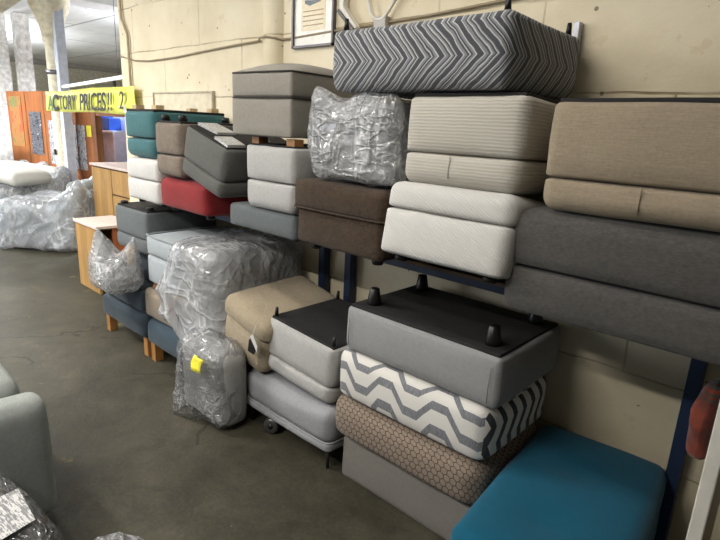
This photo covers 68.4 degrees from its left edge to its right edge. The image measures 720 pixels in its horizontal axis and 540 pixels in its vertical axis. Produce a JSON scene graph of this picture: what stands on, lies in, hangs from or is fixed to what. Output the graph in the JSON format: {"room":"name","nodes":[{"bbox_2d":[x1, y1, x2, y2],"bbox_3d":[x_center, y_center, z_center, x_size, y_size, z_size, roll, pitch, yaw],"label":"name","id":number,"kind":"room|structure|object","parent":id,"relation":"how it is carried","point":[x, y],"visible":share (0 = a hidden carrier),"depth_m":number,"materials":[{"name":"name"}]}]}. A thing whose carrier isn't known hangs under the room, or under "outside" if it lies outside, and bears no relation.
{"room":"furniture warehouse store","nodes":[
{"label":"furniture warehouse store","id":0,"kind":"room"},
{"bbox_2d":[0,12,13,160],"bbox_3d":[-6.857,-3.092,9.980,0.300,3.390,0.550,16,20,41],"label":"wall pier","id":1,"kind":"object","parent":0,"point":[6,151],"depth_m":9.92,"materials":[{"name":"concrete"}]},
{"bbox_2d":[10,12,35,90],"bbox_3d":[-6.504,-3.192,10.420,0.200,3.390,0.250,16,20,41],"label":"wall pier","id":2,"kind":"object","parent":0,"point":[20,27],"visible":0.36,"depth_m":10.09,"materials":[{"name":"concrete"}]},
{"bbox_2d":[4,0,121,68],"bbox_3d":[-8.252,-5.219,10.883,31.600,0.100,14.500,16,20,41],"label":"ceiling","id":3,"kind":"structure","parent":0,"point":[90,38],"depth_m":12.62,"materials":[{"name":"white paint"}]},
{"bbox_2d":[62,0,121,87],"bbox_3d":[-2.775,-2.503,5.362,0.073,1.780,2.100,-10,19,-40],"label":"metal frame","id":4,"kind":"object","parent":3,"relation":"hanging from","point":[113,79],"visible":0.79,"depth_m":5.17,"materials":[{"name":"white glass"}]},
{"bbox_2d":[69,0,117,13],"bbox_3d":[-4.479,-3.922,7.348,0.550,0.210,14.200,16,20,41],"label":"trim","id":5,"kind":"structure","parent":3,"relation":"attached to","point":[101,5],"depth_m":7.85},
{"bbox_2d":[86,8,103,12],"bbox_3d":[-4.179,-4.203,8.400,0.260,0.180,0.260,10,16,24],"label":"ceiling lamp","id":6,"kind":"object","parent":3,"relation":"attached to","point":[93,10],"visible":0.26,"depth_m":8.40,"materials":[{"name":"white"}]},
{"bbox_2d":[10,62,122,90],"bbox_3d":[-14.131,-5.194,16.513,0.300,3.400,14.500,16,20,41],"label":"wall","id":7,"kind":"structure","parent":0,"point":[75,75],"depth_m":19.61,"materials":[{"name":"paint"}]},
{"bbox_2d":[9,56,121,73],"bbox_3d":[-13.900,-6.683,15.825,0.290,0.150,14.100,16,20,41],"label":"trim","id":8,"kind":"structure","parent":7,"relation":"attached to","point":[12,59],"depth_m":19.54,"materials":[{"name":"grey metal"}]},
{"bbox_2d":[0,243,444,539],"bbox_3d":[-8.417,-1.841,11.783,31.600,0.100,14.500,16,20,41],"label":"floor","id":9,"kind":"structure","parent":0,"point":[124,462],"depth_m":2.66,"materials":[{"name":"concrete"}]},
{"bbox_2d":[0,363,57,526],"bbox_3d":[-1.810,0.592,1.963,0.868,0.877,0.965,16,20,41],"label":"sofa","id":10,"kind":"object","parent":9,"relation":"on","point":[26,457],"visible":0.92,"depth_m":1.98,"materials":[{"name":"fabric"}]},
{"bbox_2d":[0,363,19,398],"bbox_3d":[-1.724,0.556,2.047,0.591,0.349,0.628,16,20,41],"label":"seat cushion","id":11,"kind":"object","parent":10,"relation":"on","point":[8,386],"depth_m":2.04,"materials":[{"name":"fabric"}]},
{"bbox_2d":[0,471,63,539],"bbox_3d":[-1.272,0.954,1.516,0.664,0.503,0.655,13,18,33],"label":"plastic bag","id":12,"kind":"object","parent":9,"relation":"on","point":[17,517],"visible":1,"depth_m":1.58,"materials":[{"name":"clear plastic"}]},
{"bbox_2d":[0,159,71,226],"bbox_3d":[-5.043,-1.096,7.710,1.465,0.937,1.127,12,17,31],"label":"sofa","id":13,"kind":"object","parent":9,"relation":"on","point":[59,182],"visible":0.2,"depth_m":7.60,"materials":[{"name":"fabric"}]},
{"bbox_2d":[0,161,51,186],"bbox_3d":[-4.717,-1.322,7.245,0.735,0.284,0.627,8,16,20],"label":"sofa cushion","id":14,"kind":"object","parent":13,"relation":"on","point":[13,173],"visible":1,"depth_m":7.09,"materials":[{"name":"white fabric"}]},
{"bbox_2d":[0,176,94,251],"bbox_3d":[-3.817,-0.788,6.750,1.137,0.953,1.186,3,15,0],"label":"furniture","id":15,"kind":"object","parent":9,"relation":"on","point":[50,221],"visible":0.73,"depth_m":6.34,"materials":[{"name":"plastic"}]},
{"bbox_2d":[27,0,77,181],"bbox_3d":[-4.387,-2.370,7.712,0.520,3.395,0.520,16,20,41],"label":"column","id":16,"kind":"structure","parent":9,"relation":"on","point":[51,15],"depth_m":7.46,"materials":[{"name":"beige paint"}]},
{"bbox_2d":[0,0,20,13],"bbox_3d":[-5.143,-3.196,6.601,0.280,0.890,2.200,16,20,41],"label":"trim","id":17,"kind":"structure","parent":16,"relation":"attached to","point":[4,4],"depth_m":6.91,"materials":[{"name":"beige paint"}]},
{"bbox_2d":[6,91,124,179],"bbox_3d":[-4.057,-1.657,7.946,4.592,1.930,0.100,12,18,32],"label":"wall","id":18,"kind":"structure","parent":9,"relation":"on","point":[34,101],"depth_m":8.37,"materials":[{"name":"orange wood"}]},
{"bbox_2d":[8,96,25,146],"bbox_3d":[-5.722,-2.480,8.842,0.400,0.800,0.004,12,18,32],"label":"poster","id":19,"kind":"object","parent":18,"relation":"attached to","point":[15,107],"visible":1,"depth_m":8.84,"materials":[{"name":"orange paper"}]},
{"bbox_2d":[28,111,44,154],"bbox_3d":[-5.231,-2.212,8.570,0.360,0.670,0.004,12,18,32],"label":"poster","id":20,"kind":"object","parent":18,"relation":"attached to","point":[34,117],"visible":1,"depth_m":8.56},
{"bbox_2d":[48,120,55,163],"bbox_3d":[-4.762,-1.994,8.302,0.360,0.670,0.004,12,18,32],"label":"poster","id":21,"kind":"object","parent":18,"relation":"attached to","point":[50,125],"visible":0.36,"depth_m":8.35,"materials":[{"name":"white paper"}]},
{"bbox_2d":[73,124,79,168],"bbox_3d":[-4.340,-1.868,8.043,0.200,0.660,0.004,12,18,32],"label":"poster","id":22,"kind":"object","parent":18,"relation":"attached to","point":[74,126],"visible":0.36,"depth_m":8.00,"materials":[{"name":"white paper"}]},
{"bbox_2d":[77,125,87,170],"bbox_3d":[-4.148,-1.826,7.922,0.200,0.660,0.004,12,18,32],"label":"poster","id":23,"kind":"object","parent":18,"relation":"attached to","point":[80,128],"visible":1,"depth_m":7.92,"materials":[{"name":"grey paper"}]},
{"bbox_2d":[86,125,91,136],"bbox_3d":[-3.962,-2.030,7.748,0.120,0.160,0.004,12,18,31],"label":"notice","id":24,"kind":"object","parent":18,"relation":"attached to","point":[88,128],"visible":1,"depth_m":7.74,"materials":[{"name":"yellow paper"}]},
{"bbox_2d":[73,215,125,293],"bbox_3d":[-2.435,-0.155,5.102,0.545,0.645,0.375,16,20,41],"label":"base cabinet","id":25,"kind":"object","parent":9,"relation":"on","point":[86,227],"visible":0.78,"depth_m":5.01,"materials":[{"name":"brown wood"}]},
{"bbox_2d":[89,162,129,216],"bbox_3d":[-2.632,-0.672,6.193,1.190,1.065,0.485,16,20,41],"label":"base cabinet","id":26,"kind":"object","parent":9,"relation":"on","point":[110,179],"visible":0.34,"depth_m":6.06,"materials":[{"name":"brown wood"}]},
{"bbox_2d":[102,130,126,161],"bbox_3d":[-4.311,-1.700,9.133,1.000,1.378,0.240,16,20,41],"label":"display shelf","id":27,"kind":"object","parent":9,"relation":"on","point":[115,147],"visible":0.27,"depth_m":8.75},
{"bbox_2d":[101,116,121,130],"bbox_3d":[-4.317,-2.507,8.928,0.680,0.280,0.240,14,18,35],"label":"storage box","id":28,"kind":"object","parent":27,"relation":"on","point":[108,123],"visible":0.38,"depth_m":8.74,"materials":[{"name":"blue plastic"}]},
{"bbox_2d":[94,532,143,539],"bbox_3d":[-0.701,1.022,1.357,0.474,0.512,0.496,16,20,41],"label":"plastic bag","id":29,"kind":"object","parent":9,"relation":"on","point":[118,535],"visible":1,"depth_m":1.54,"materials":[{"name":"clear plastic"}]},
{"bbox_2d":[113,117,125,130],"bbox_3d":[-4.262,-1.930,9.574,2.900,1.600,0.050,16,20,41],"label":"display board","id":30,"kind":"object","parent":9,"relation":"on","point":[121,118],"visible":0.07,"depth_m":9.31,"materials":[{"name":"blue"}]},
{"bbox_2d":[103,293,153,356],"bbox_3d":[-1.533,0.337,4.056,0.745,0.318,0.595,16,20,41],"label":"bench ottoman","id":31,"kind":"object","parent":9,"relation":"on","point":[115,309],"visible":0.3,"depth_m":3.77,"materials":[{"name":"blue fabric"}]},
{"bbox_2d":[103,279,152,311],"bbox_3d":[-1.515,0.102,4.015,0.679,0.172,0.608,16,20,41],"label":"ottoman","id":32,"kind":"object","parent":31,"relation":"on","point":[136,299],"visible":0.17,"depth_m":3.65,"materials":[{"name":"blue fabric"}]},
{"bbox_2d":[88,228,143,294],"bbox_3d":[-1.644,-0.065,3.573,0.395,0.433,0.314,15,19,38],"label":"footstool","id":33,"kind":"object","parent":32,"relation":"on","point":[117,272],"visible":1,"depth_m":3.53,"materials":[{"name":"plastic"}]},
{"bbox_2d":[136,252,152,282],"bbox_3d":[-1.425,-0.083,3.980,0.485,0.236,0.484,16,20,41],"label":"ottoman","id":34,"kind":"object","parent":32,"relation":"on","point":[144,258],"visible":0.06,"depth_m":3.75,"materials":[{"name":"blue fabric"}]},
{"bbox_2d":[116,200,215,254],"bbox_3d":[-1.404,-0.332,3.856,0.522,0.332,0.563,16,20,41],"label":"ottoman","id":35,"kind":"object","parent":34,"relation":"on","point":[133,219],"visible":0.52,"depth_m":3.63,"materials":[{"name":"fabric"}]},
{"bbox_2d":[117,230,149,254],"bbox_3d":[-1.408,-0.226,3.883,0.513,0.113,0.556,16,20,41],"label":"cushion","id":36,"kind":"object","parent":35,"relation":"on","point":[124,237],"depth_m":3.66,"materials":[{"name":"fabric"}]},
{"bbox_2d":[148,318,182,361],"bbox_3d":[-1.015,0.486,3.594,0.705,0.318,0.596,16,20,41],"label":"bench ottoman","id":37,"kind":"object","parent":9,"relation":"on","point":[162,336],"visible":0.18,"depth_m":3.45,"materials":[{"name":"blue fabric"}]},
{"bbox_2d":[145,286,182,326],"bbox_3d":[-1.111,0.200,3.655,0.424,0.206,0.607,16,20,41],"label":"ottoman","id":38,"kind":"object","parent":37,"relation":"on","point":[153,302],"visible":0.27,"depth_m":3.42,"materials":[{"name":"beige fabric"}]},
{"bbox_2d":[146,225,253,300],"bbox_3d":[-1.057,-0.064,3.554,0.426,0.375,0.595,16,20,41],"label":"ottoman","id":39,"kind":"object","parent":38,"relation":"on","point":[158,245],"visible":0.4,"depth_m":3.37,"materials":[{"name":"fabric"}]},
{"bbox_2d":[147,227,253,264],"bbox_3d":[-1.052,-0.176,3.525,0.425,0.142,0.593,16,20,41],"label":"cushion","id":40,"kind":"object","parent":39,"relation":"on","point":[158,245],"depth_m":3.39,"materials":[{"name":"fabric"}]},
{"bbox_2d":[155,228,302,339],"bbox_3d":[-0.787,0.095,3.317,0.771,0.662,0.661,-10,20,-40],"label":"ottoman","id":41,"kind":"object","parent":37,"relation":"on","point":[212,271],"visible":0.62,"depth_m":3.10,"materials":[{"name":"clear plastic"}]},
{"bbox_2d":[180,237,293,285],"bbox_3d":[-0.746,-0.072,3.264,0.450,0.191,0.604,16,20,41],"label":"cushion","id":42,"kind":"object","parent":41,"relation":"on","point":[237,259],"depth_m":3.09,"materials":[{"name":"clear plastic"}]},
{"bbox_2d":[172,326,247,428],"bbox_3d":[-0.833,0.589,2.945,0.498,0.529,0.308,15,19,38],"label":"ottoman","id":43,"kind":"object","parent":9,"relation":"on","point":[214,374],"visible":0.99,"depth_m":2.82,"materials":[{"name":"clear plastic"}]},
{"bbox_2d":[247,362,253,393],"bbox_3d":[-0.429,0.602,3.205,0.355,0.355,0.427,16,20,41],"label":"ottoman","id":44,"kind":"object","parent":9,"relation":"on","point":[249,367],"visible":0.02,"depth_m":3.13,"materials":[{"name":"black fabric"}]},
{"bbox_2d":[263,417,278,433],"bbox_3d":[-0.473,0.826,2.837,0.088,0.099,0.040,7,16,17],"label":"caster wheel","id":45,"kind":"object","parent":9,"relation":"on","point":[270,426],"visible":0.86,"depth_m":2.82,"materials":[{"name":"grey metal"}]},
{"bbox_2d":[247,368,344,468],"bbox_3d":[-0.206,0.709,2.909,0.692,0.317,0.577,16,20,41],"label":"footstool","id":46,"kind":"object","parent":9,"relation":"on","point":[312,419],"visible":0.38,"depth_m":2.64,"materials":[{"name":"grey fabric"}]},
{"bbox_2d":[224,276,334,371],"bbox_3d":[-0.439,0.288,3.024,0.454,0.396,0.590,17,20,42],"label":"ottoman","id":47,"kind":"object","parent":46,"relation":"on","point":[247,308],"visible":0.53,"depth_m":2.85,"materials":[{"name":"beige fabric"}]},
{"bbox_2d":[248,324,257,354],"bbox_3d":[-0.538,0.354,2.712,0.090,0.161,0.037,16,20,41],"label":"tag","id":48,"kind":"object","parent":47,"relation":"hanging from","point":[252,346],"visible":1,"depth_m":2.71,"materials":[{"name":"white paper"}]},
{"bbox_2d":[268,291,351,402],"bbox_3d":[-0.138,0.381,2.781,0.521,0.383,0.527,16,20,40],"label":"ottoman","id":49,"kind":"object","parent":46,"relation":"on","point":[308,343],"visible":0.62,"depth_m":2.60,"materials":[{"name":"grey fabric"}]},
{"bbox_2d":[268,354,342,402],"bbox_3d":[-0.149,0.503,2.817,0.509,0.102,0.525,21,23,39],"label":"cushion","id":50,"kind":"object","parent":49,"relation":"on","point":[324,392],"depth_m":2.58,"materials":[{"name":"grey fabric"}]},
{"bbox_2d":[342,436,472,539],"bbox_3d":[0.355,0.913,2.467,0.729,0.208,0.534,16,20,41],"label":"ottoman","id":51,"kind":"object","parent":9,"relation":"on","point":[432,508],"visible":0.21,"depth_m":2.27,"materials":[{"name":"grey fabric"}]},
{"bbox_2d":[336,393,536,503],"bbox_3d":[0.333,0.708,2.430,0.825,0.211,0.582,16,20,41],"label":"ottoman","id":52,"kind":"object","parent":51,"relation":"on","point":[457,475],"visible":0.45,"depth_m":2.15,"materials":[{"name":"brown fabric"}]},
{"bbox_2d":[340,347,545,459],"bbox_3d":[0.353,0.500,2.372,0.807,0.235,0.571,16,20,41],"label":"ottoman","id":53,"kind":"object","parent":52,"relation":"on","point":[474,430],"visible":0.58,"depth_m":2.10,"materials":[{"name":"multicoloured fabric"}]},
{"bbox_2d":[347,274,560,408],"bbox_3d":[0.391,0.254,2.287,0.786,0.295,0.551,16,20,41],"label":"ottoman","id":54,"kind":"object","parent":53,"relation":"on","point":[485,354],"visible":1,"depth_m":2.11,"materials":[{"name":"grey fabric"}]},
{"bbox_2d":[215,215,707,539],"bbox_3d":[-0.039,0.333,2.933,4.220,1.045,0.348,16,20,41],"label":"storage rack","id":55,"kind":"object","parent":9,"relation":"on","point":[695,379],"visible":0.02,"depth_m":2.08,"materials":[{"name":"metal"}]},
{"bbox_2d":[127,156,172,206],"bbox_3d":[-1.254,-0.624,3.677,0.465,0.306,0.556,16,20,41],"label":"ottoman","id":56,"kind":"object","parent":55,"relation":"on","point":[144,184],"visible":0.34,"depth_m":3.44,"materials":[{"name":"white fabric"}]},
{"bbox_2d":[127,156,172,181],"bbox_3d":[-1.249,-0.703,3.655,0.463,0.142,0.555,16,20,41],"label":"cushion","id":57,"kind":"object","parent":56,"relation":"on","point":[141,169],"depth_m":3.43,"materials":[{"name":"white fabric"}]},
{"bbox_2d":[125,105,224,158],"bbox_3d":[-1.242,-0.932,3.598,0.434,0.335,0.556,16,20,41],"label":"ottoman","id":58,"kind":"object","parent":56,"relation":"on","point":[141,122],"visible":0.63,"depth_m":3.39,"materials":[{"name":"teal fabric"}]},
{"bbox_2d":[128,137,162,158],"bbox_3d":[-1.246,-0.832,3.625,0.434,0.129,0.554,16,20,41],"label":"cushion","id":59,"kind":"object","parent":58,"relation":"on","point":[146,147],"depth_m":3.39,"materials":[{"name":"teal fabric"}]},
{"bbox_2d":[161,176,247,219],"bbox_3d":[-0.886,-0.474,3.357,0.569,0.216,0.554,16,20,41],"label":"ottoman","id":60,"kind":"object","parent":55,"relation":"on","point":[186,194],"visible":0.51,"depth_m":3.09,"materials":[{"name":"red fabric"}]},
{"bbox_2d":[156,114,232,178],"bbox_3d":[-0.965,-0.775,3.331,0.333,0.363,0.544,16,20,41],"label":"ottoman","id":61,"kind":"object","parent":60,"relation":"on","point":[170,135],"visible":0.44,"depth_m":3.11,"materials":[{"name":"brown fabric"}]},
{"bbox_2d":[157,153,190,178],"bbox_3d":[-0.970,-0.664,3.361,0.331,0.132,0.542,16,20,41],"label":"cushion","id":62,"kind":"object","parent":61,"relation":"on","point":[171,164],"depth_m":3.14,"materials":[{"name":"brown fabric"}]},
{"bbox_2d":[183,125,286,197],"bbox_3d":[-0.682,-0.636,3.086,0.475,0.378,0.555,16,20,40],"label":"ottoman","id":63,"kind":"object","parent":60,"relation":"on","point":[222,170],"visible":0.52,"depth_m":2.86,"materials":[{"name":"grey fabric"}]},
{"bbox_2d":[183,157,247,197],"bbox_3d":[-0.706,-0.552,3.126,0.437,0.103,0.552,34,31,34],"label":"cushion","id":64,"kind":"object","parent":63,"relation":"on","point":[222,188],"depth_m":2.89,"materials":[{"name":"grey fabric"}]},
{"bbox_2d":[198,122,235,134],"bbox_3d":[-0.806,-0.795,2.986,0.167,0.060,0.140,16,20,41],"label":"stack","id":65,"kind":"object","parent":63,"relation":"on","point":[215,128],"visible":0.93,"depth_m":2.97,"materials":[{"name":"fabric"}]},
{"bbox_2d":[214,136,244,147],"bbox_3d":[-0.692,-0.680,2.818,0.138,0.052,0.120,16,20,41],"label":"stack","id":66,"kind":"object","parent":63,"relation":"on","point":[229,142],"visible":1,"depth_m":2.80,"materials":[{"name":"fabric"}]},
{"bbox_2d":[230,201,300,241],"bbox_3d":[-0.338,-0.285,2.889,0.569,0.142,0.535,16,20,41],"label":"ottoman","id":67,"kind":"object","parent":55,"relation":"on","point":[285,225],"visible":0.42,"depth_m":2.66,"materials":[{"name":"fabric"}]},
{"bbox_2d":[247,136,320,214],"bbox_3d":[-0.268,-0.500,2.747,0.399,0.350,0.538,16,20,41],"label":"ottoman","id":68,"kind":"object","parent":67,"relation":"on","point":[275,168],"visible":0.46,"depth_m":2.52,"materials":[{"name":"grey fabric"}]},
{"bbox_2d":[248,179,298,214],"bbox_3d":[-0.272,-0.400,2.773,0.393,0.144,0.535,16,20,41],"label":"cushion","id":69,"kind":"object","parent":68,"relation":"on","point":[272,194],"depth_m":2.55,"materials":[{"name":"white fabric"}]},
{"bbox_2d":[232,63,363,138],"bbox_3d":[-0.295,-0.855,2.694,0.437,0.352,0.567,14,19,37],"label":"ottoman","id":70,"kind":"object","parent":68,"relation":"on","point":[271,100],"visible":0.68,"depth_m":2.46,"materials":[{"name":"beige fabric"}]},
{"bbox_2d":[232,63,363,102],"bbox_3d":[-0.291,-0.941,2.671,0.434,0.174,0.562,14,19,37],"label":"cushion","id":71,"kind":"object","parent":70,"relation":"on","point":[283,82],"depth_m":2.45,"materials":[{"name":"beige fabric"}]},
{"bbox_2d":[294,178,397,265],"bbox_3d":[0.075,-0.255,2.485,0.576,0.331,0.581,16,20,41],"label":"ottoman","id":72,"kind":"object","parent":55,"relation":"on","point":[346,217],"visible":0.48,"depth_m":2.25,"materials":[{"name":"brown fabric"}]},
{"bbox_2d":[307,86,414,187],"bbox_3d":[0.132,-0.585,2.349,0.527,0.401,0.589,16,20,41],"label":"ottoman","id":73,"kind":"object","parent":72,"relation":"on","point":[366,141],"visible":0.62,"depth_m":2.14,"materials":[{"name":"clear plastic"}]},
{"bbox_2d":[322,103,410,137],"bbox_3d":[0.142,-0.653,2.328,0.446,0.142,0.503,16,20,41],"label":"cushion","id":74,"kind":"object","parent":73,"relation":"on","point":[395,121],"depth_m":2.10,"materials":[{"name":"clear plastic"}]},
{"bbox_2d":[381,181,545,283],"bbox_3d":[0.438,-0.146,2.053,0.556,0.366,0.514,16,20,40],"label":"ottoman","id":75,"kind":"object","parent":55,"relation":"on","point":[462,229],"visible":0.73,"depth_m":1.83,"materials":[{"name":"white fabric"}]},
{"bbox_2d":[389,181,545,226],"bbox_3d":[0.452,-0.242,2.038,0.556,0.112,0.488,16,10,41],"label":"cushion","id":76,"kind":"object","parent":75,"relation":"on","point":[463,206],"depth_m":1.83,"materials":[{"name":"white fabric"}]},
{"bbox_2d":[405,92,559,194],"bbox_3d":[0.517,-0.476,2.014,0.507,0.338,0.561,15,19,39],"label":"ottoman","id":77,"kind":"object","parent":75,"relation":"on","point":[498,142],"visible":0.77,"depth_m":1.77,"materials":[{"name":"fabric"}]},
{"bbox_2d":[333,0,579,99],"bbox_3d":[0.360,-0.824,2.074,0.814,0.278,0.579,16,20,41],"label":"ottoman","id":78,"kind":"object","parent":77,"relation":"on","point":[506,50],"visible":0.9,"depth_m":1.81,"materials":[{"name":"fabric"}]},
{"bbox_2d":[405,152,551,194],"bbox_3d":[0.510,-0.374,2.038,0.502,0.119,0.552,16,18,41],"label":"cushion","id":79,"kind":"object","parent":77,"relation":"on","point":[508,173],"depth_m":1.79,"materials":[{"name":"fabric"}]},
{"bbox_2d":[504,205,719,365],"bbox_3d":[0.964,0.006,1.686,0.861,0.352,0.553,16,20,41],"label":"ottoman","id":80,"kind":"object","parent":55,"relation":"on","point":[654,285],"visible":0.81,"depth_m":1.52,"materials":[{"name":"grey fabric"}]},
{"bbox_2d":[512,205,719,307],"bbox_3d":[0.968,-0.070,1.666,0.859,0.194,0.550,16,20,41],"label":"cushion","id":81,"kind":"object","parent":80,"relation":"on","point":[667,265],"depth_m":1.51,"materials":[{"name":"grey fabric"}]},
{"bbox_2d":[543,97,719,231],"bbox_3d":[1.022,-0.313,1.560,0.788,0.338,0.558,16,20,41],"label":"ottoman","id":82,"kind":"object","parent":80,"relation":"on","point":[656,160],"visible":1,"depth_m":1.44,"materials":[{"name":"beige fabric"}]},
{"bbox_2d":[543,177,719,231],"bbox_3d":[1.017,-0.201,1.591,0.784,0.106,0.549,16,20,41],"label":"cushion","id":83,"kind":"object","parent":82,"relation":"on","point":[665,203],"depth_m":1.46,"materials":[{"name":"beige fabric"}]},
{"bbox_2d":[686,379,719,459],"bbox_3d":[1.090,0.467,1.668,0.137,0.260,0.076,-9,19,-37],"label":"textile","id":84,"kind":"object","parent":55,"relation":"hanging from","point":[703,412],"visible":0.88,"depth_m":1.63,"materials":[{"name":"red fabric"}]},
{"bbox_2d":[450,425,666,539],"bbox_3d":[0.730,0.972,1.912,0.519,0.417,0.909,14,19,36],"label":"ottoman","id":85,"kind":"object","parent":9,"relation":"on","point":[562,484],"visible":1,"depth_m":1.83,"materials":[{"name":"blue fabric"}]},
{"bbox_2d":[686,401,719,539],"bbox_3d":[0.852,0.695,1.338,0.030,1.250,0.265,16,20,41],"label":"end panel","id":86,"kind":"object","parent":9,"relation":"on","point":[707,501],"visible":1,"depth_m":1.19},
{"bbox_2d":[117,0,719,539],"bbox_3d":[0.387,-0.824,2.777,6.600,3.400,0.350,16,20,41],"label":"wall","id":87,"kind":"structure","parent":0,"point":[619,393],"depth_m":2.22,"materials":[{"name":"beige concrete"}]},
{"bbox_2d":[45,86,135,114],"bbox_3d":[-2.969,-1.802,5.646,0.044,0.247,3.181,-10,20,-40],"label":"banner","id":88,"kind":"object","parent":87,"relation":"attached to","point":[113,100],"visible":0.99,"depth_m":5.30,"materials":[{"name":"yellow paper"}]},
{"bbox_2d":[118,0,131,85],"bbox_3d":[-2.025,-2.084,4.535,0.187,1.901,0.022,16,20,41],"label":"conduit pipe","id":89,"kind":"object","parent":87,"relation":"attached to","point":[119,1],"visible":0.72,"depth_m":4.53,"materials":[{"name":"beige metal"}]},
{"bbox_2d":[152,91,214,111],"bbox_3d":[-1.381,-1.272,4.108,0.900,0.212,0.022,16,20,41],"label":"notice board","id":90,"kind":"object","parent":87,"relation":"attached to","point":[201,101],"visible":0.64,"depth_m":4.05,"materials":[{"name":"beige paper"}]},
{"bbox_2d":[263,0,283,239],"bbox_3d":[-0.525,-1.037,3.407,0.190,3.400,0.190,16,20,41],"label":"trim","id":91,"kind":"structure","parent":87,"relation":"attached to","point":[273,10],"depth_m":3.21,"materials":[{"name":"beige paint"}]},
{"bbox_2d":[291,0,336,48],"bbox_3d":[-0.262,-1.507,2.983,0.350,0.470,0.025,16,20,41],"label":"framed poster","id":92,"kind":"object","parent":87,"relation":"attached to","point":[308,16],"visible":0.97,"depth_m":3.01,"materials":[{"name":"paper"}]},
{"bbox_2d":[301,0,325,31],"bbox_3d":[-0.261,-1.531,2.977,0.200,0.340,0.002,16,20,41],"label":"print","id":93,"kind":"object","parent":92,"relation":"attached to","point":[313,12],"depth_m":3.00},
{"bbox_2d":[119,0,513,61],"bbox_3d":[-0.139,-1.343,2.866,5.501,0.207,0.072,16,20,41],"label":"cable","id":94,"kind":"object","parent":87,"relation":"attached to","point":[495,1],"visible":0.94,"depth_m":2.90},
{"bbox_2d":[336,0,360,29],"bbox_3d":[-0.056,-1.413,2.777,0.139,0.305,0.050,16,20,41],"label":"bracket","id":95,"kind":"object","parent":87,"relation":"attached to","point":[343,11],"visible":0.81,"depth_m":2.79,"materials":[{"name":"metal"}]},
{"bbox_2d":[366,0,396,27],"bbox_3d":[0.149,-1.344,2.613,0.367,0.424,0.042,16,20,41],"label":"loop","id":96,"kind":"object","parent":87,"relation":"attached to","point":[379,21],"visible":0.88,"depth_m":2.65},
{"bbox_2d":[572,21,582,54],"bbox_3d":[0.822,-0.887,2.070,0.069,0.144,0.035,16,20,41],"label":"metal bracket","id":97,"kind":"object","parent":87,"relation":"attached to","point":[578,26],"visible":0.41,"depth_m":2.03,"materials":[{"name":"white metal"}]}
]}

